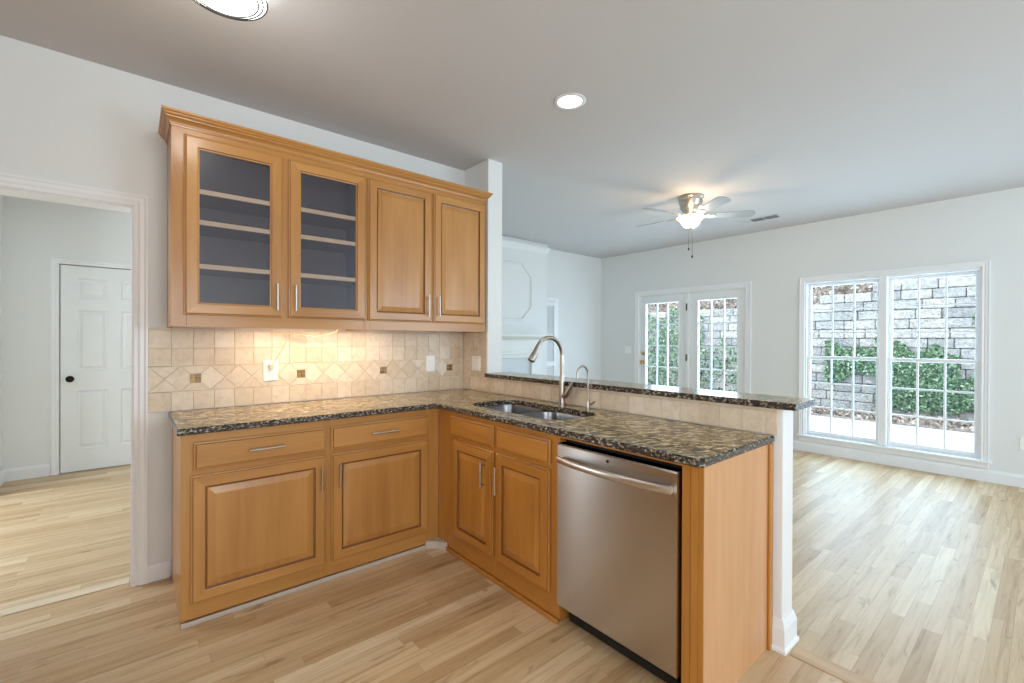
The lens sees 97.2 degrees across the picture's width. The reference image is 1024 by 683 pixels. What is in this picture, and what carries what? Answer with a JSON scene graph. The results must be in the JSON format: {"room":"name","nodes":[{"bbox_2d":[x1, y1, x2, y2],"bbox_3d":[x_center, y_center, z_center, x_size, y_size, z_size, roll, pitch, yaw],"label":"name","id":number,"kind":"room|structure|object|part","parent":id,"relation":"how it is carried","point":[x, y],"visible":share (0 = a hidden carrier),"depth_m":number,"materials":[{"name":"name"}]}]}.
{"room":"kitchen","nodes":[
{"label":"kitchen","id":0,"kind":"room"},
{"bbox_2d":[0,195,1,470],"bbox_3d":[-4.543,-0.074,3.901,0.095,2.742,0.605,0,0,-40],"label":"wall","id":1,"kind":"structure","parent":0,"point":[0,195],"depth_m":4.11,"materials":[{"name":"paint"}]},
{"bbox_2d":[0,470,3,485],"bbox_3d":[-4.500,1.240,3.934,0.016,0.115,0.587,0,0,-40],"label":"baseboard","id":2,"kind":"structure","parent":1,"relation":"attached to","point":[1,471],"depth_m":4.10,"materials":[{"name":"white wood"}]},
{"bbox_2d":[2,195,130,474],"bbox_3d":[-4.247,-0.075,4.624,4.800,2.742,0.120,0,0,-40],"label":"wall","id":3,"kind":"structure","parent":0,"point":[34,232],"depth_m":4.30,"materials":[{"name":"paint"}]},
{"bbox_2d":[3,464,49,481],"bbox_3d":[-4.581,1.238,4.263,0.305,0.115,0.016,0,0,-40],"label":"baseboard","id":4,"kind":"structure","parent":3,"relation":"attached to","point":[12,474],"depth_m":4.26,"materials":[{"name":"white wood"}]},
{"bbox_2d":[51,257,130,475],"bbox_3d":[-4.099,0.240,4.654,0.924,2.112,0.104,0,0,-40],"label":"door","id":5,"kind":"structure","parent":3,"relation":"in","point":[95,343],"depth_m":4.55,"materials":[{"name":"white wood"}]},
{"bbox_3d":[-4.341,0.371,4.428,0.064,0.064,0.069,0,0,-40],"label":"knob","id":6,"kind":"part","parent":5,"relation":"part of","materials":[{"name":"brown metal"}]},
{"bbox_2d":[0,35,463,575],"bbox_3d":[-2.280,-0.060,2.287,4.800,2.742,0.120,0,0,-40],"label":"wall","id":7,"kind":"structure","parent":0,"point":[64,118],"depth_m":2.40,"materials":[{"name":"paint"}]},
{"bbox_2d":[0,172,147,586],"bbox_3d":[-2.419,0.263,2.159,1.052,2.096,0.144,0,0,-40],"label":"door frame","id":8,"kind":"structure","parent":7,"relation":"attached to","point":[139,203],"depth_m":2.42,"materials":[{"name":"white wood"}]},
{"bbox_2d":[148,560,169,582],"bbox_3d":[-1.948,1.268,2.485,0.102,0.088,0.016,0,0,-40],"label":"baseboard","id":9,"kind":"structure","parent":7,"relation":"attached to","point":[158,571],"depth_m":2.48,"materials":[{"name":"white wood"}]},
{"bbox_2d":[167,125,365,330],"bbox_3d":[-1.412,-0.589,2.691,1.007,1.026,0.353,0,0,-40],"label":"upper cabinet","id":10,"kind":"object","parent":7,"relation":"attached to","point":[258,237],"visible":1,"depth_m":2.63,"materials":[{"name":"brown wood"}]},
{"bbox_3d":[-1.492,-0.597,2.442,0.461,0.922,0.017,0,0,-40],"label":"door","id":11,"kind":"part","parent":10,"relation":"part of","materials":[{"name":"brown wood"}]},
{"bbox_2d":[199,269,354,285],"bbox_3d":[-1.427,-0.392,2.709,0.970,0.022,0.290,0,0,-40],"label":"shelf","id":12,"kind":"object","parent":10,"relation":"attached to","point":[239,275],"depth_m":2.68,"materials":[{"name":"brown wood"}]},
{"bbox_2d":[200,225,354,253],"bbox_3d":[-1.427,-0.620,2.708,0.970,0.022,0.290,0,0,-40],"label":"shelf","id":13,"kind":"object","parent":10,"relation":"attached to","point":[238,234],"depth_m":2.67,"materials":[{"name":"wood"}]},
{"bbox_2d":[200,194,354,229],"bbox_3d":[-1.426,-0.780,2.708,0.970,0.022,0.290,0,0,-40],"label":"shelf","id":14,"kind":"object","parent":10,"relation":"attached to","point":[224,204],"depth_m":2.67,"materials":[{"name":"wood"}]},
{"bbox_3d":[-1.328,-0.252,2.554,0.012,0.150,0.031,0,0,-40],"label":"handle","id":15,"kind":"part","parent":10,"relation":"part of","materials":[{"name":"silver metal"}]},
{"bbox_3d":[-1.254,-0.252,2.616,0.012,0.150,0.031,0,0,-40],"label":"handle","id":16,"kind":"part","parent":10,"relation":"part of","materials":[{"name":"silver metal"}]},
{"bbox_2d":[269,328,337,368],"bbox_3d":[-1.332,0.044,2.891,0.402,0.253,0.091,0,0,-28],"label":"cord","id":17,"kind":"object","parent":10,"relation":"hanging from","point":[271,366],"visible":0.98,"depth_m":2.85,"materials":[{"name":"white plastic"}]},
{"bbox_3d":[-1.116,-0.597,2.759,0.459,0.922,0.017,0,0,-40],"label":"door","id":18,"kind":"part","parent":10,"relation":"part of","materials":[{"name":"brown wood"}]},
{"bbox_2d":[148,327,462,412],"bbox_3d":[-1.196,0.158,3.116,2.052,0.466,0.008,0,0,-40],"label":"tile backsplash","id":19,"kind":"structure","parent":7,"relation":"attached to","point":[189,368],"depth_m":2.91,"materials":[{"name":"tile"}]},
{"bbox_2d":[263,360,277,380],"bbox_3d":[-1.516,0.182,2.836,0.086,0.132,0.009,0,0,-40],"label":"power outlet","id":20,"kind":"object","parent":19,"relation":"attached to","point":[268,374],"visible":1,"depth_m":2.83,"materials":[{"name":"white plastic"}]},
{"bbox_2d":[426,355,434,371],"bbox_3d":[-0.644,0.174,3.570,0.080,0.128,0.009,0,0,-40],"label":"wall switch","id":21,"kind":"object","parent":19,"relation":"attached to","point":[430,359],"visible":1,"depth_m":3.56,"materials":[{"name":"white plastic"}]},
{"bbox_2d":[158,105,492,201],"bbox_3d":[-1.048,-1.121,2.997,2.039,0.066,0.367,0,0,-40],"label":"crown molding","id":22,"kind":"structure","parent":7,"relation":"attached to","point":[169,116],"depth_m":2.63,"materials":[{"name":"brown wood"}]},
{"bbox_2d":[350,173,484,331],"bbox_3d":[-0.659,-0.588,3.325,0.960,1.026,0.353,0,0,-40],"label":"upper cabinet","id":23,"kind":"object","parent":7,"relation":"attached to","point":[425,247],"visible":0.94,"depth_m":3.17,"materials":[{"name":"brown wood"}]},
{"bbox_3d":[-0.751,-0.597,3.065,0.465,0.922,0.016,0,0,-40],"label":"door","id":24,"kind":"part","parent":23,"relation":"part of","materials":[{"name":"brown wood"}]},
{"bbox_3d":[-0.521,-0.251,3.233,0.012,0.150,0.031,0,0,-40],"label":"handle","id":25,"kind":"part","parent":23,"relation":"part of","materials":[{"name":"silver metal"}]},
{"bbox_3d":[-0.384,-0.596,3.374,0.457,0.922,0.016,0,0,-40],"label":"door","id":26,"kind":"part","parent":23,"relation":"part of","materials":[{"name":"brown wood"}]},
{"bbox_2d":[0,0,1023,258],"bbox_3d":[0.319,-1.472,2.491,9.036,0.100,9.300,0,0,-40],"label":"ceiling","id":27,"kind":"structure","parent":0,"point":[801,111],"depth_m":2.51,"materials":[{"name":"paint"}]},
{"bbox_2d":[193,0,267,20],"bbox_3d":[-1.098,-1.369,1.724,0.295,0.110,0.295,0,0,-40],"label":"flush light","id":28,"kind":"object","parent":27,"relation":"attached to","point":[239,10],"visible":1,"depth_m":1.79,"materials":[{"name":"white glass"}]},
{"bbox_2d":[554,93,585,109],"bbox_3d":[0.343,-1.419,2.670,0.188,0.007,0.188,0,0,-40],"label":"recessed light","id":29,"kind":"object","parent":27,"relation":"in","point":[567,101],"visible":1,"depth_m":2.67,"materials":[{"name":"white"}]},
{"bbox_2d":[636,193,755,257],"bbox_3d":[1.719,-1.121,4.458,1.130,0.603,1.099,0,0,-40],"label":"ceiling fan","id":30,"kind":"object","parent":27,"relation":"hanging from","point":[691,208],"visible":1,"depth_m":4.35,"materials":[{"name":"silver metal"}]},
{"bbox_3d":[1.484,-1.233,4.702,0.130,0.034,0.422,0,0,-40],"label":"blade","id":31,"kind":"part","parent":30,"relation":"part of","materials":[{"name":"white wood"}]},
{"bbox_3d":[1.413,-1.231,4.268,0.420,0.035,0.123,0,0,-26],"label":"blade","id":32,"kind":"part","parent":30,"relation":"part of","materials":[{"name":"white wood"}]},
{"bbox_3d":[1.754,-1.169,4.435,0.260,0.108,0.260,0,0,-40],"label":"lamp shade","id":33,"kind":"part","parent":30,"relation":"part of","materials":[{"name":"white glass"}]},
{"bbox_3d":[1.932,-1.231,4.770,0.123,0.035,0.420,0,0,28],"label":"blade","id":34,"kind":"part","parent":30,"relation":"part of","materials":[{"name":"white"}]},
{"bbox_3d":[1.807,-1.229,4.058,0.123,0.035,0.420,0,0,-8],"label":"blade","id":35,"kind":"part","parent":30,"relation":"part of","materials":[{"name":"white wood"}]},
{"bbox_3d":[2.128,-1.229,4.369,0.420,0.035,0.123,0,0,10],"label":"blade","id":36,"kind":"part","parent":30,"relation":"part of","materials":[{"name":"white wood"}]},
{"bbox_2d":[735,213,781,223],"bbox_3d":[2.855,-1.416,5.226,0.160,0.011,0.460,0,0,-40],"label":"ceiling vent","id":37,"kind":"object","parent":27,"relation":"in","point":[776,215],"visible":1,"depth_m":5.20,"materials":[{"name":"white metal"}]},
{"bbox_2d":[0,449,1023,682],"bbox_3d":[0.308,1.380,2.500,9.036,0.120,9.300,0,0,-40],"label":"floor","id":38,"kind":"structure","parent":0,"point":[900,575],"depth_m":2.24,"materials":[{"name":"brown wood"}]},
{"bbox_2d":[0,577,128,616],"bbox_3d":[-2.448,1.309,2.183,0.910,0.004,0.075,0,0,-40],"label":"threshold","id":39,"kind":"object","parent":38,"relation":"on","point":[35,604],"visible":1,"depth_m":2.31,"materials":[{"name":"beige wood"}]},
{"bbox_2d":[172,409,438,629],"bbox_3d":[-1.176,0.870,2.715,1.358,0.889,0.650,0,0,-40],"label":"base cabinet","id":40,"kind":"object","parent":38,"relation":"on","point":[261,511],"visible":0.86,"depth_m":2.37,"materials":[{"name":"brown wood"}]},
{"bbox_3d":[-1.250,0.920,2.276,0.606,0.594,0.016,0,0,-40],"label":"door","id":41,"kind":"part","parent":40,"relation":"part of","materials":[{"name":"brown wood"}]},
{"bbox_3d":[-1.244,0.534,2.278,0.598,0.130,0.016,0,0,-40],"label":"drawer","id":42,"kind":"part","parent":40,"relation":"part of","materials":[{"name":"brown wood"}]},
{"bbox_3d":[-1.227,0.534,2.265,0.165,0.012,0.031,0,0,-40],"label":"handle","id":43,"kind":"part","parent":40,"relation":"part of","materials":[{"name":"silver metal"}]},
{"bbox_3d":[-1.033,1.304,2.465,1.256,0.022,0.016,0,0,-40],"label":"shoe moulding","id":44,"kind":"part","parent":40,"relation":"part of","materials":[{"name":"wood"}]},
{"bbox_3d":[-1.025,0.744,2.437,0.012,0.135,0.031,0,0,-40],"label":"handle","id":45,"kind":"part","parent":40,"relation":"part of","materials":[{"name":"silver metal"}]},
{"bbox_3d":[-0.951,0.744,2.499,0.012,0.135,0.031,0,0,-40],"label":"handle","id":46,"kind":"part","parent":40,"relation":"part of","materials":[{"name":"silver metal"}]},
{"bbox_3d":[-0.765,0.535,2.682,0.605,0.130,0.016,0,0,-40],"label":"drawer","id":47,"kind":"part","parent":40,"relation":"part of","materials":[{"name":"brown wood"}]},
{"bbox_3d":[-0.764,0.921,2.685,0.606,0.594,0.016,0,0,-40],"label":"door","id":48,"kind":"part","parent":40,"relation":"part of","materials":[{"name":"brown wood"}]},
{"bbox_3d":[-0.747,0.535,2.669,0.165,0.012,0.031,0,0,-40],"label":"handle","id":49,"kind":"part","parent":40,"relation":"part of","materials":[{"name":"silver metal"}]},
{"bbox_2d":[168,389,774,467],"bbox_3d":[-0.390,0.414,2.228,1.968,0.031,2.390,0,0,-40],"label":"countertop","id":50,"kind":"structure","parent":40,"relation":"on","point":[690,444],"depth_m":2.27,"materials":[{"name":"stone"}]},
{"bbox_2d":[484,405,582,419],"bbox_3d":[0.107,0.531,2.680,0.374,0.202,0.811,0,0,-40],"label":"sink","id":51,"kind":"object","parent":50,"relation":"in","point":[517,409],"visible":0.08,"depth_m":2.76,"materials":[{"name":"metal"}]},
{"bbox_3d":[-0.030,0.530,2.844,0.374,0.202,0.384,0,0,-40],"label":"bowl","id":52,"kind":"part","parent":51,"relation":"part of","materials":[{"name":"metal"}]},
{"bbox_3d":[0.227,0.517,2.530,0.364,0.172,0.426,0,0,-40],"label":"bowl","id":53,"kind":"part","parent":51,"relation":"part of","materials":[{"name":"metal"}]},
{"bbox_2d":[528,336,573,405],"bbox_3d":[0.238,0.181,2.732,0.308,0.435,0.116,0,0,-40],"label":"kitchen faucet","id":54,"kind":"object","parent":50,"relation":"on","point":[563,394],"visible":1,"depth_m":2.81,"materials":[{"name":"silver metal"}]},
{"bbox_3d":[0.344,0.303,2.803,0.038,0.113,0.086,0,0,-40],"label":"lever","id":55,"kind":"part","parent":54,"relation":"part of","materials":[{"name":"silver metal"}]},
{"bbox_2d":[576,365,594,409],"bbox_3d":[0.423,0.269,2.609,0.121,0.262,0.068,0,0,-40],"label":"filter faucet","id":56,"kind":"object","parent":50,"relation":"on","point":[588,403],"visible":1,"depth_m":2.64,"materials":[{"name":"silver metal"}]},
{"bbox_2d":[425,405,584,624],"bbox_3d":[0.058,0.874,2.681,0.686,0.889,1.084,0,0,-40],"label":"base cabinet","id":57,"kind":"object","parent":38,"relation":"on","point":[498,481],"depth_m":2.41,"materials":[{"name":"wood"}]},
{"bbox_3d":[-0.482,1.294,2.867,0.099,0.045,0.109,0,0,-40],"label":"corner plinth","id":58,"kind":"part","parent":57,"relation":"part of","materials":[{"name":"wood"}]},
{"bbox_3d":[-0.243,0.524,2.644,0.016,0.118,0.432,0,0,-40],"label":"false drawer","id":59,"kind":"part","parent":57,"relation":"part of","materials":[{"name":"wood"}]},
{"bbox_3d":[-0.236,0.899,2.636,0.016,0.587,0.407,0,0,-40],"label":"door","id":60,"kind":"part","parent":57,"relation":"part of","materials":[{"name":"wood"}]},
{"bbox_3d":[-0.172,0.748,2.526,0.031,0.150,0.012,0,0,-40],"label":"handle","id":61,"kind":"part","parent":57,"relation":"part of","materials":[{"name":"silver metal"}]},
{"bbox_3d":[-0.087,0.749,2.425,0.031,0.150,0.012,0,0,-40],"label":"handle","id":62,"kind":"part","parent":57,"relation":"part of","materials":[{"name":"silver metal"}]},
{"bbox_3d":[-0.100,1.308,2.478,0.016,0.022,0.973,0,0,-40],"label":"shoe moulding","id":63,"kind":"part","parent":57,"relation":"part of","materials":[{"name":"brown wood"}]},
{"bbox_3d":[0.044,0.901,2.304,0.016,0.587,0.412,0,0,-40],"label":"door","id":64,"kind":"part","parent":57,"relation":"part of","materials":[{"name":"wood"}]},
{"bbox_3d":[0.048,0.526,2.299,0.016,0.118,0.411,0,0,-40],"label":"false drawer","id":65,"kind":"part","parent":57,"relation":"part of","materials":[{"name":"wood"}]},
{"bbox_2d":[556,439,681,682],"bbox_3d":[0.599,0.892,2.026,0.630,0.862,0.600,0,0,-40],"label":"dishwasher","id":66,"kind":"object","parent":38,"relation":"on","point":[619,514],"visible":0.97,"depth_m":1.81,"materials":[{"name":"silver metal"}]},
{"bbox_3d":[0.383,0.538,1.840,0.059,0.033,0.566,0,0,-40],"label":"handle","id":67,"kind":"part","parent":66,"relation":"part of","materials":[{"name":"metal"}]},
{"bbox_2d":[567,439,681,468],"bbox_3d":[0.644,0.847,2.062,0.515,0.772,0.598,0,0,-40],"label":"control panel","id":68,"kind":"object","parent":66,"relation":"in","point":[649,460],"depth_m":1.86,"materials":[{"name":"metal"}]},
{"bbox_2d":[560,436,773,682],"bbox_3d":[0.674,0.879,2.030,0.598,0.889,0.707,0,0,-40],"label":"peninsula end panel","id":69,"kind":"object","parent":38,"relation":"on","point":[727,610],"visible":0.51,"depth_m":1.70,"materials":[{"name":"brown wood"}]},
{"bbox_3d":[0.428,0.442,1.881,0.020,0.017,0.613,0,0,-40],"label":"rail","id":70,"kind":"part","parent":69,"relation":"part of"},
{"bbox_3d":[0.890,0.880,1.776,0.594,0.889,0.017,0,0,-40],"label":"panel","id":71,"kind":"part","parent":69,"relation":"part of","materials":[{"name":"brown wood"}]},
{"bbox_2d":[790,646,876,682],"bbox_3d":[2.314,1.333,0.620,0.085,0.003,3.440,0,0,-40],"label":"threshold","id":72,"kind":"object","parent":38,"relation":"on","point":[823,664],"visible":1,"depth_m":1.84,"materials":[{"name":"brown wood"}]},
{"bbox_2d":[502,236,546,374],"bbox_3d":[-0.479,-0.065,5.979,2.430,2.742,0.210,0,0,-40],"label":"wall","id":73,"kind":"structure","parent":0,"point":[515,280],"depth_m":6.39,"materials":[{"name":"paint"}]},
{"bbox_2d":[502,239,551,374],"bbox_3d":[-0.350,-0.033,5.832,2.418,2.680,0.180,0,0,-40],"label":"fireplace mantel","id":74,"kind":"object","parent":73,"relation":"attached to","point":[516,348],"visible":0.2,"depth_m":6.29,"materials":[{"name":"wood"}]},
{"bbox_3d":[-0.345,-0.701,5.938,1.670,0.815,0.018,0,0,-40],"label":"panel moulding","id":75,"kind":"part","parent":74,"relation":"part of","materials":[{"name":"white wood"}]},
{"bbox_2d":[502,334,551,339],"bbox_3d":[-0.299,-0.063,5.875,2.150,0.080,0.180,0,0,-40],"label":"mantel shelf","id":76,"kind":"object","parent":74,"relation":"attached to","point":[504,336],"depth_m":6.18,"materials":[{"name":"white wood"}]},
{"bbox_2d":[547,249,600,379],"bbox_3d":[-0.005,-0.066,6.593,3.946,2.742,0.120,0,0,-40],"label":"wall","id":77,"kind":"structure","parent":0,"point":[575,279],"depth_m":7.42,"materials":[{"name":"paint"}]},
{"bbox_2d":[547,297,558,375],"bbox_3d":[0.554,0.310,6.969,0.449,1.992,0.028,0,0,-40],"label":"window","id":78,"kind":"structure","parent":77,"relation":"in","point":[554,327],"depth_m":7.04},
{"bbox_2d":[464,159,792,619],"bbox_3d":[-0.197,-0.056,3.648,0.140,2.742,4.380,0,0,-40],"label":"wall","id":79,"kind":"structure","parent":0,"point":[783,442],"depth_m":2.87,"materials":[{"name":"white paint"}]},
{"bbox_2d":[463,332,487,391],"bbox_3d":[-0.299,0.159,3.653,0.009,0.466,0.324,0,0,-40],"label":"tile backsplash","id":80,"kind":"structure","parent":79,"relation":"attached to","point":[475,343],"depth_m":3.64,"materials":[{"name":"tile"}]},
{"bbox_2d":[472,356,480,370],"bbox_3d":[-0.292,0.176,3.629,0.009,0.118,0.118,0,0,-40],"label":"wall switch","id":81,"kind":"object","parent":80,"relation":"attached to","point":[476,360],"visible":1,"depth_m":3.62,"materials":[{"name":"beige plastic"}]},
{"bbox_2d":[487,377,778,434],"bbox_3d":[0.474,0.341,2.733,0.011,0.114,2.076,0,0,-40],"label":"tile backsplash","id":82,"kind":"structure","parent":79,"relation":"attached to","point":[740,417],"depth_m":2.37,"materials":[{"name":"tile"}]},
{"bbox_2d":[484,372,815,410],"bbox_3d":[0.574,0.268,2.766,0.253,0.030,2.151,0,0,-40],"label":"bar","id":83,"kind":"object","parent":79,"relation":"on","point":[737,398],"visible":1,"depth_m":2.32,"materials":[{"name":"stone"}]},
{"bbox_2d":[771,609,798,655],"bbox_3d":[0.534,1.253,2.761,0.162,0.135,2.112,0,0,-40],"label":"baseboard","id":84,"kind":"structure","parent":79,"relation":"attached to","point":[785,637],"depth_m":1.94,"materials":[{"name":"white wood"}]},
{"bbox_2d":[601,187,1023,474],"bbox_3d":[4.111,-0.044,4.875,0.140,2.742,8.050,0,0,-40],"label":"wall","id":85,"kind":"structure","parent":0,"point":[986,226],"depth_m":5.26,"materials":[{"name":"paint"}]},
{"bbox_2d":[625,347,630,353],"bbox_3d":[1.897,0.140,7.391,0.009,0.115,0.120,0,0,-40],"label":"wall switch","id":86,"kind":"object","parent":85,"relation":"attached to","point":[627,349],"visible":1,"depth_m":7.38,"materials":[{"name":"white plastic"}]},
{"bbox_2d":[640,293,686,386],"bbox_3d":[2.310,0.295,6.918,0.109,2.013,0.798,0,0,-40],"label":"door","id":87,"kind":"structure","parent":85,"relation":"in","point":[680,298],"depth_m":6.88,"materials":[{"name":"white wood"}]},
{"bbox_2d":[634,281,750,392],"bbox_3d":[2.604,0.260,6.641,0.152,2.110,1.780,0,0,-40],"label":"door frame","id":88,"kind":"structure","parent":85,"relation":"attached to","point":[747,284],"depth_m":6.59,"materials":[{"name":"white wood"}]},
{"bbox_2d":[690,289,743,392],"bbox_3d":[2.857,0.299,6.312,0.052,2.013,0.770,0,0,-40],"label":"door","id":89,"kind":"structure","parent":85,"relation":"in","point":[695,298],"depth_m":6.35,"materials":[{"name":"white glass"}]},
{"bbox_2d":[796,260,991,468],"bbox_3d":[4.044,0.214,4.912,0.175,1.975,1.630,0,0,-40],"label":"window","id":90,"kind":"structure","parent":85,"relation":"in","point":[884,279],"depth_m":4.86,"materials":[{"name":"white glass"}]},
{"bbox_3d":[3.807,0.644,5.211,0.032,0.938,0.687,0,0,-40],"label":"sash","id":91,"kind":"part","parent":90,"relation":"part of","materials":[{"name":"white wood"}]},
{"bbox_3d":[3.839,-0.239,5.232,0.032,0.908,0.687,0,0,-40],"label":"sash","id":92,"kind":"part","parent":90,"relation":"part of","materials":[{"name":"white wood"}]},
{"bbox_3d":[4.010,1.164,4.889,0.095,0.075,1.630,0,0,-40],"label":"sill","id":93,"kind":"part","parent":90,"relation":"part of","materials":[{"name":"white wood"}]},
{"bbox_3d":[4.296,0.647,4.630,0.032,0.938,0.687,0,0,-40],"label":"sash","id":94,"kind":"part","parent":90,"relation":"part of","materials":[{"name":"white wood"}]},
{"bbox_3d":[4.327,-0.235,4.651,0.032,0.908,0.687,0,0,-40],"label":"sash","id":95,"kind":"part","parent":90,"relation":"part of","materials":[{"name":"white wood"}]},
{"bbox_2d":[793,440,1023,487],"bbox_3d":[4.850,1.276,3.874,0.016,0.115,5.335,0,0,-40],"label":"baseboard","id":96,"kind":"structure","parent":85,"relation":"attached to","point":[1004,478],"depth_m":4.66,"materials":[{"name":"white wood"}]},
{"bbox_2d":[1019,437,1023,449],"bbox_3d":[4.666,0.932,4.099,0.009,0.120,0.075,0,0,-40],"label":"power outlet","id":97,"kind":"object","parent":85,"relation":"attached to","point":[1021,444],"visible":1,"depth_m":4.12,"materials":[{"name":"white plastic"}]},
{"label":"outside","id":98,"kind":"structure","parent":0,"visible":0},
{"bbox_2d":[811,408,973,432],"bbox_3d":[6.208,1.470,9.361,1.500,0.140,16.000,0,0,-40],"label":"bed","id":99,"kind":"object","parent":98,"point":[922,425],"depth_m":7.76,"materials":[{"name":"brown soil"}]},
{"bbox_2d":[647,306,736,391],"bbox_3d":[4.343,0.206,12.299,0.257,2.360,4.362,0,0,-40],"label":"ivy hedge","id":100,"kind":"object","parent":99,"relation":"on","point":[671,309],"visible":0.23,"depth_m":12.32,"materials":[{"name":"green plant"}]},
{"bbox_2d":[648,278,973,430],"bbox_3d":[6.558,-0.518,10.281,3.107,3.936,9.093,0,0,-40],"label":"fallen leaves","id":101,"kind":"object","parent":99,"relation":"on","point":[949,424],"visible":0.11,"depth_m":8.79,"materials":[{"name":"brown plant"}]},
{"bbox_2d":[647,275,975,420],"bbox_3d":[6.721,0.028,9.947,0.361,2.784,16.638,0,0,-40],"label":"wall","id":102,"kind":"structure","parent":99,"relation":"on","point":[959,317],"depth_m":9.17,"materials":[{"name":"stone"}]},
{"bbox_2d":[823,314,974,415],"bbox_3d":[7.427,0.396,8.649,0.243,1.881,2.502,0,0,-40],"label":"ivy patch","id":103,"kind":"object","parent":102,"relation":"attached to","point":[954,401],"visible":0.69,"depth_m":8.50,"materials":[{"name":"green plant"}]},
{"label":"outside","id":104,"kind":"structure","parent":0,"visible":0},
{"bbox_2d":[811,415,973,451],"bbox_3d":[4.232,1.478,7.699,3.664,0.120,16.000,0,0,-40],"label":"patio","id":105,"kind":"structure","parent":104,"point":[964,441],"depth_m":7.06,"materials":[{"name":"concrete"}]},
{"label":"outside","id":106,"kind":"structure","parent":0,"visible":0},
{"bbox_2d":[648,276,963,312],"bbox_3d":[10.932,-3.552,13.304,10.400,5.874,16.000,0,0,-40],"label":"slope","id":107,"kind":"structure","parent":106,"point":[829,288],"depth_m":10.53,"materials":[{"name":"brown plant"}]}
]}

